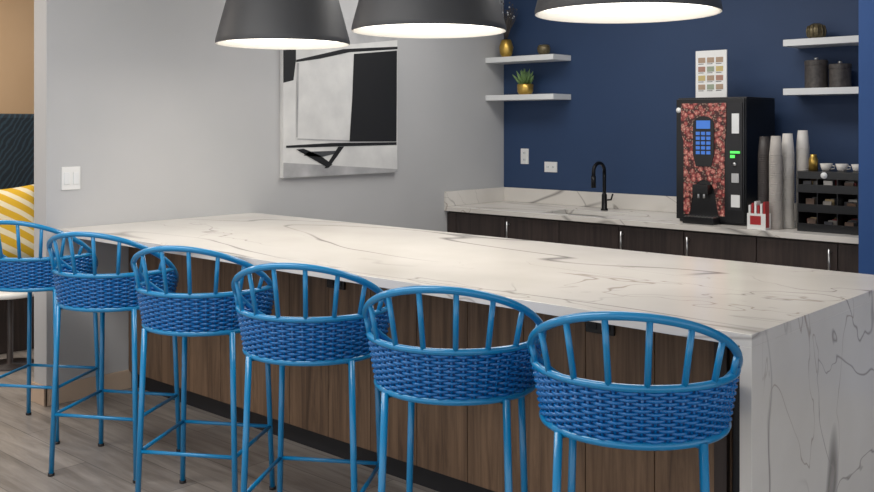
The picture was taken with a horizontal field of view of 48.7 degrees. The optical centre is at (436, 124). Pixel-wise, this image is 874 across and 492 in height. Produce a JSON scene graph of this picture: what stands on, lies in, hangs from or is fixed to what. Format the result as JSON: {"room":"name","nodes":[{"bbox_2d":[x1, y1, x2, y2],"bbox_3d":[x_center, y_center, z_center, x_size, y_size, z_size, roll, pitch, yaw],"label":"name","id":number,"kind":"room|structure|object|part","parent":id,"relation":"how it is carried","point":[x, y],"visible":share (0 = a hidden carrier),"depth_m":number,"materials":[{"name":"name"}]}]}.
{"room":"common room","nodes":[
{"label":"common room","id":0,"kind":"room"},
{"bbox_2d":[0,0,33,113],"bbox_3d":[-4.679,0.055,6.777,0.150,3.000,9.700,0,0,42],"label":"wall","id":1,"kind":"structure","parent":0,"point":[16,16],"depth_m":7.99,"materials":[{"name":"beige paint"}]},
{"bbox_2d":[0,349,437,491],"bbox_3d":[-0.803,1.585,3.273,13.600,0.060,9.750,0,0,42],"label":"floor","id":2,"kind":"structure","parent":0,"point":[80,465],"depth_m":4.56,"materials":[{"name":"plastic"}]},
{"bbox_2d":[0,114,33,353],"bbox_3d":[-2.777,0.735,7.303,0.850,1.640,3.840,0,0,42],"label":"bench","id":3,"kind":"object","parent":2,"relation":"on","point":[16,130],"visible":0.02,"depth_m":7.19,"materials":[{"name":"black fabric"}]},
{"bbox_2d":[0,184,33,257],"bbox_3d":[-3.131,0.730,6.922,0.608,0.592,0.248,0,0,-40],"label":"throw pillow","id":4,"kind":"object","parent":3,"relation":"on","point":[17,203],"visible":0.63,"depth_m":6.93,"materials":[{"name":"yellow fabric"}]},
{"bbox_2d":[0,291,33,370],"bbox_3d":[-2.761,1.310,6.245,0.410,0.490,0.410,0,0,42],"label":"side table","id":5,"kind":"object","parent":2,"relation":"on","point":[10,363],"visible":0.6,"depth_m":6.23,"materials":[{"name":"white plastic"}]},
{"bbox_2d":[0,220,98,444],"bbox_3d":[-2.028,1.006,4.920,0.573,1.099,0.574,0,0,-3],"label":"bar stool","id":6,"kind":"object","parent":2,"relation":"on","point":[19,274],"visible":0.62,"depth_m":4.72,"materials":[{"name":"blue metal"}]},
{"bbox_2d":[47,231,180,483],"bbox_3d":[-1.475,1.006,4.414,0.573,1.099,0.574,0,0,-1],"label":"bar stool","id":7,"kind":"object","parent":2,"relation":"on","point":[77,291],"visible":0.82,"depth_m":4.22,"materials":[{"name":"blue"}]},
{"bbox_2d":[131,245,275,491],"bbox_3d":[-0.947,1.006,3.932,0.573,1.099,0.574,0,0,-2],"label":"bar stool","id":8,"kind":"object","parent":2,"relation":"on","point":[184,315],"visible":0.93,"depth_m":3.74,"materials":[{"name":"blue"}]},
{"bbox_2d":[231,263,389,491],"bbox_3d":[-0.448,1.006,3.477,0.573,1.099,0.574,0,0,-3],"label":"bar stool","id":9,"kind":"object","parent":2,"relation":"on","point":[282,341],"visible":0.89,"depth_m":3.28,"materials":[{"name":"blue"}]},
{"bbox_2d":[362,285,546,491],"bbox_3d":[0.053,1.006,3.019,0.573,1.099,0.574,0,0,-1],"label":"bar stool","id":10,"kind":"object","parent":2,"relation":"on","point":[455,376],"visible":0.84,"depth_m":2.82,"materials":[{"name":"blue wicker"}]},
{"bbox_2d":[58,213,873,491],"bbox_3d":[-0.174,1.067,4.519,4.044,0.977,1.340,0,0,42],"label":"kitchen island","id":11,"kind":"object","parent":2,"relation":"on","point":[802,416],"visible":0.76,"depth_m":3.76,"materials":[{"name":"white stone"}]},
{"bbox_3d":[1.036,1.087,3.110,0.275,0.937,0.070,0,0,42],"label":"post","id":12,"kind":"part","parent":11,"relation":"part of","materials":[{"name":"black wood"}]},
{"bbox_2d":[527,311,742,491],"bbox_3d":[0.533,1.006,2.634,0.573,1.099,0.574,0,0,2],"label":"bar stool","id":13,"kind":"object","parent":2,"relation":"on","point":[685,415],"visible":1,"depth_m":2.43,"materials":[{"name":"blue wicker"}]},
{"bbox_2d":[444,201,858,272],"bbox_3d":[1.515,1.105,6.961,3.248,0.900,0.775,0,0,42],"label":"counter","id":14,"kind":"object","parent":2,"relation":"on","point":[613,228],"visible":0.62,"depth_m":6.57,"materials":[{"name":"brown wood"}]},
{"bbox_2d":[591,161,613,210],"bbox_3d":[1.240,0.465,7.366,0.192,0.377,0.103,0,0,-25],"label":"kitchen faucet","id":15,"kind":"object","parent":14,"relation":"on","point":[593,177],"visible":1,"depth_m":7.39,"materials":[{"name":"black metal"}]},
{"bbox_2d":[676,97,774,225],"bbox_3d":[1.935,0.235,6.548,0.492,0.838,0.560,0,0,42],"label":"vending machine","id":16,"kind":"object","parent":14,"relation":"on","point":[717,138],"depth_m":6.38,"materials":[{"name":"black metal"}]},
{"bbox_2d":[696,50,726,97],"bbox_3d":[1.918,-0.350,6.698,0.230,0.330,0.082,0,0,42],"label":"menu sign","id":17,"kind":"object","parent":16,"relation":"on","point":[711,65],"visible":0.97,"depth_m":6.66,"materials":[{"name":"white paper"}]},
{"bbox_2d":[747,201,770,229],"bbox_3d":[2.027,0.568,6.083,0.120,0.173,0.082,0,0,42],"label":"holder","id":18,"kind":"object","parent":14,"relation":"on","point":[758,217],"visible":1,"depth_m":6.06,"materials":[{"name":"white plastic"}]},
{"bbox_2d":[758,136,769,203],"bbox_3d":[2.104,0.364,6.204,0.086,0.580,0.086,0,0,42],"label":"paper cups","id":19,"kind":"object","parent":14,"relation":"on","point":[764,141],"visible":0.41,"depth_m":6.17,"materials":[{"name":"grey paper"}]},
{"bbox_2d":[769,136,782,228],"bbox_3d":[2.141,0.361,6.103,0.086,0.585,0.086,0,0,42],"label":"paper cups","id":20,"kind":"object","parent":14,"relation":"on","point":[775,152],"visible":1,"depth_m":6.07,"materials":[{"name":"white paper"}]},
{"bbox_2d":[782,133,794,227],"bbox_3d":[2.233,0.354,6.153,0.086,0.600,0.086,0,0,42],"label":"paper cups","id":21,"kind":"object","parent":14,"relation":"on","point":[788,152],"visible":0.77,"depth_m":6.12,"materials":[{"name":"white paper"}]},
{"bbox_2d":[796,130,809,226],"bbox_3d":[2.335,0.344,6.169,0.086,0.620,0.086,0,0,42],"label":"paper cups","id":22,"kind":"object","parent":14,"relation":"on","point":[802,144],"visible":0.41,"depth_m":6.14,"materials":[{"name":"white paper"}]},
{"bbox_2d":[797,169,858,234],"bbox_3d":[2.477,0.469,5.975,0.370,0.369,0.336,0,0,42],"label":"organizer","id":23,"kind":"object","parent":14,"relation":"on","point":[827,201],"visible":0.84,"depth_m":5.89,"materials":[{"name":"black plastic"}]},
{"bbox_2d":[809,154,817,170],"bbox_3d":[2.358,0.234,6.053,0.056,0.100,0.056,0,0,42],"label":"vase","id":24,"kind":"object","parent":23,"relation":"on","point":[813,160],"visible":1,"depth_m":6.03,"materials":[{"name":"gold metal"}]},
{"bbox_2d":[820,163,834,170],"bbox_3d":[2.420,0.262,5.999,0.080,0.045,0.076,0,0,1],"label":"coffee cup","id":25,"kind":"object","parent":23,"relation":"on","point":[824,166],"visible":1,"depth_m":5.97,"materials":[{"name":"white ceramic"}]},
{"bbox_2d":[835,164,850,170],"bbox_3d":[2.490,0.262,5.935,0.080,0.045,0.076,0,0,1],"label":"coffee cup","id":26,"kind":"object","parent":23,"relation":"on","point":[840,167],"visible":1,"depth_m":5.91,"materials":[{"name":"white ceramic"}]},
{"bbox_2d":[851,164,858,171],"bbox_3d":[2.560,0.262,5.871,0.080,0.045,0.076,0,0,1],"label":"coffee cup","id":27,"kind":"object","parent":23,"relation":"on","point":[855,167],"visible":0.6,"depth_m":5.85,"materials":[{"name":"white ceramic"}]},
{"bbox_2d":[34,0,503,386],"bbox_3d":[-0.848,0.055,6.895,0.150,3.000,4.060,0,0,42],"label":"wall","id":28,"kind":"structure","parent":0,"point":[159,119],"depth_m":6.00,"materials":[{"name":"grey paint"}]},
{"bbox_2d":[61,166,79,189],"bbox_3d":[-2.062,0.300,5.444,0.013,0.130,0.110,0,0,42],"label":"light switch","id":29,"kind":"object","parent":28,"relation":"attached to","point":[70,176],"visible":1,"depth_m":5.44,"materials":[{"name":"white plastic"}]},
{"bbox_2d":[31,369,130,406],"bbox_3d":[-2.049,1.500,5.579,0.178,0.110,0.524,0,0,42],"label":"baseboard","id":30,"kind":"structure","parent":28,"relation":"attached to","point":[121,380],"depth_m":5.48,"materials":[{"name":"paint"}]},
{"bbox_2d":[280,17,397,177],"bbox_3d":[-0.680,-0.208,6.937,0.038,1.134,1.093,0,0,42],"label":"abstract painting","id":31,"kind":"object","parent":28,"relation":"attached to","point":[338,106],"visible":0.86,"depth_m":6.90,"materials":[{"name":"white paint"}]},
{"bbox_2d":[444,187,503,205],"bbox_3d":[0.325,0.595,8.051,0.020,0.119,0.769,0,0,42],"label":"trim sidesplash","id":32,"kind":"structure","parent":28,"relation":"attached to","point":[472,196],"depth_m":8.01,"materials":[{"name":"white stone"}]},
{"bbox_2d":[504,0,858,202],"bbox_3d":[3.969,0.055,5.347,9.350,3.000,0.150,0,0,42],"label":"wall","id":33,"kind":"structure","parent":0,"point":[624,82],"depth_m":7.42,"materials":[{"name":"blue paint"}]},
{"bbox_2d":[521,149,528,163],"bbox_3d":[0.743,0.265,8.184,0.080,0.130,0.012,0,0,42],"label":"wall outlet","id":34,"kind":"object","parent":33,"relation":"attached to","point":[524,152],"visible":1,"depth_m":8.18,"materials":[{"name":"white plastic"}]},
{"bbox_2d":[486,54,570,63],"bbox_3d":[0.751,-0.545,8.014,0.699,0.044,0.249,0,0,42],"label":"floating shelf","id":35,"kind":"object","parent":33,"relation":"attached to","point":[543,57],"visible":1,"depth_m":7.89,"materials":[{"name":"white wood"}]},
{"bbox_2d":[499,1,517,56],"bbox_3d":[0.592,-0.810,8.153,0.230,0.486,0.171,0,0,42],"label":"vase","id":36,"kind":"object","parent":35,"relation":"on","point":[506,46],"visible":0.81,"depth_m":8.12,"materials":[{"name":"gold metal"}]},
{"bbox_2d":[537,44,549,54],"bbox_3d":[0.873,-0.612,7.897,0.110,0.090,0.110,0,0,42],"label":"bronze bowl","id":37,"kind":"object","parent":35,"relation":"on","point":[543,48],"visible":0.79,"depth_m":7.86,"materials":[{"name":"gold metal"}]},
{"bbox_2d":[486,94,570,100],"bbox_3d":[0.751,-0.228,8.014,0.699,0.044,0.249,0,0,42],"label":"floating shelf","id":38,"kind":"object","parent":33,"relation":"attached to","point":[521,97],"visible":1,"depth_m":7.86,"materials":[{"name":"white wood"}]},
{"bbox_2d":[512,69,533,93],"bbox_3d":[0.744,-0.360,8.037,0.196,0.221,0.188,0,0,42],"label":"potted succulent","id":39,"kind":"object","parent":38,"relation":"on","point":[524,86],"visible":0.94,"depth_m":7.99,"materials":[{"name":"green plant"}]},
{"bbox_2d":[544,162,556,171],"bbox_3d":[0.942,0.348,8.002,0.125,0.085,0.012,0,0,42],"label":"wall outlet","id":40,"kind":"object","parent":33,"relation":"attached to","point":[548,166],"visible":1,"depth_m":8.00,"materials":[{"name":"white plastic"}]},
{"bbox_2d":[504,187,795,220],"bbox_3d":[1.777,0.595,7.232,3.227,0.119,0.020,0,0,42],"label":"trim","id":41,"kind":"structure","parent":33,"relation":"attached to","point":[529,195],"depth_m":7.72,"materials":[{"name":"white stone"}]},
{"bbox_2d":[783,35,858,48],"bbox_3d":[2.639,-0.545,6.290,0.684,0.044,0.249,0,0,42],"label":"floating shelf","id":42,"kind":"object","parent":33,"relation":"attached to","point":[840,40],"visible":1,"depth_m":6.28,"materials":[{"name":"white wood"}]},
{"bbox_2d":[806,23,826,37],"bbox_3d":[2.512,-0.620,6.400,0.132,0.105,0.132,0,0,42],"label":"bronze vase","id":43,"kind":"object","parent":42,"relation":"on","point":[815,30],"visible":0.8,"depth_m":6.36,"materials":[{"name":"gold metal"}]},
{"bbox_2d":[783,87,858,95],"bbox_3d":[2.639,-0.220,6.290,0.684,0.044,0.249,0,0,42],"label":"floating shelf","id":44,"kind":"object","parent":33,"relation":"attached to","point":[829,90],"visible":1,"depth_m":6.27,"materials":[{"name":"white wood"}]},
{"bbox_2d":[804,58,827,87],"bbox_3d":[2.512,-0.344,6.400,0.148,0.205,0.148,0,0,42],"label":"canister","id":45,"kind":"object","parent":44,"relation":"on","point":[816,71],"visible":0.85,"depth_m":6.34,"materials":[{"name":"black metal"}]},
{"bbox_2d":[829,61,851,86],"bbox_3d":[2.627,-0.330,6.295,0.140,0.175,0.140,0,0,42],"label":"canister","id":46,"kind":"object","parent":44,"relation":"on","point":[840,73],"visible":0.91,"depth_m":6.24,"materials":[{"name":"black metal"}]},
{"bbox_2d":[859,0,873,274],"bbox_3d":[4.893,0.055,3.839,5.950,3.000,0.829,0,0,42],"label":"wall","id":47,"kind":"structure","parent":0,"point":[866,7],"depth_m":5.51,"materials":[{"name":"blue paint"}]},
{"bbox_3d":[-0.803,-1.485,3.273,13.600,0.080,9.750,0,0,42],"label":"ceiling","id":48,"kind":"structure","parent":0,"visible":0},
{"bbox_2d":[215,0,349,49],"bbox_3d":[-0.812,-0.934,5.102,0.704,1.018,0.704,0,0,42],"label":"pendant lamp","id":49,"kind":"object","parent":48,"relation":"hanging from","point":[252,24],"visible":1,"depth_m":4.84,"materials":[{"name":"grey metal"}]},
{"bbox_2d":[226,39,335,43],"bbox_3d":[-0.812,-0.455,5.102,0.676,0.001,0.676,0,0,42],"label":"diffuser","id":50,"kind":"object","parent":49,"relation":"attached to","point":[263,41],"depth_m":5.26,"materials":[{"name":"white plastic"}]},
{"bbox_2d":[351,0,505,37],"bbox_3d":[-0.037,-0.934,4.394,0.704,1.018,0.704,0,0,42],"label":"pendant lamp","id":51,"kind":"object","parent":48,"relation":"hanging from","point":[379,18],"visible":1,"depth_m":4.16,"materials":[{"name":"grey metal"}]},
{"bbox_2d":[361,23,495,31],"bbox_3d":[-0.037,-0.455,4.394,0.676,0.001,0.676,0,0,42],"label":"diffuser","id":52,"kind":"object","parent":51,"relation":"attached to","point":[425,27],"depth_m":4.51,"materials":[{"name":"white plastic"}]},
{"bbox_2d":[535,0,722,23],"bbox_3d":[0.727,-0.934,3.697,0.704,1.018,0.704,0,0,42],"label":"pendant lamp","id":53,"kind":"object","parent":48,"relation":"hanging from","point":[575,11],"visible":1,"depth_m":3.81,"materials":[{"name":"grey"}]},
{"bbox_2d":[545,2,710,15],"bbox_3d":[0.727,-0.455,3.697,0.676,0.001,0.676,0,0,42],"label":"diffuser","id":54,"kind":"object","parent":53,"relation":"attached to","point":[632,8],"depth_m":3.81,"materials":[{"name":"white plastic"}]}
]}

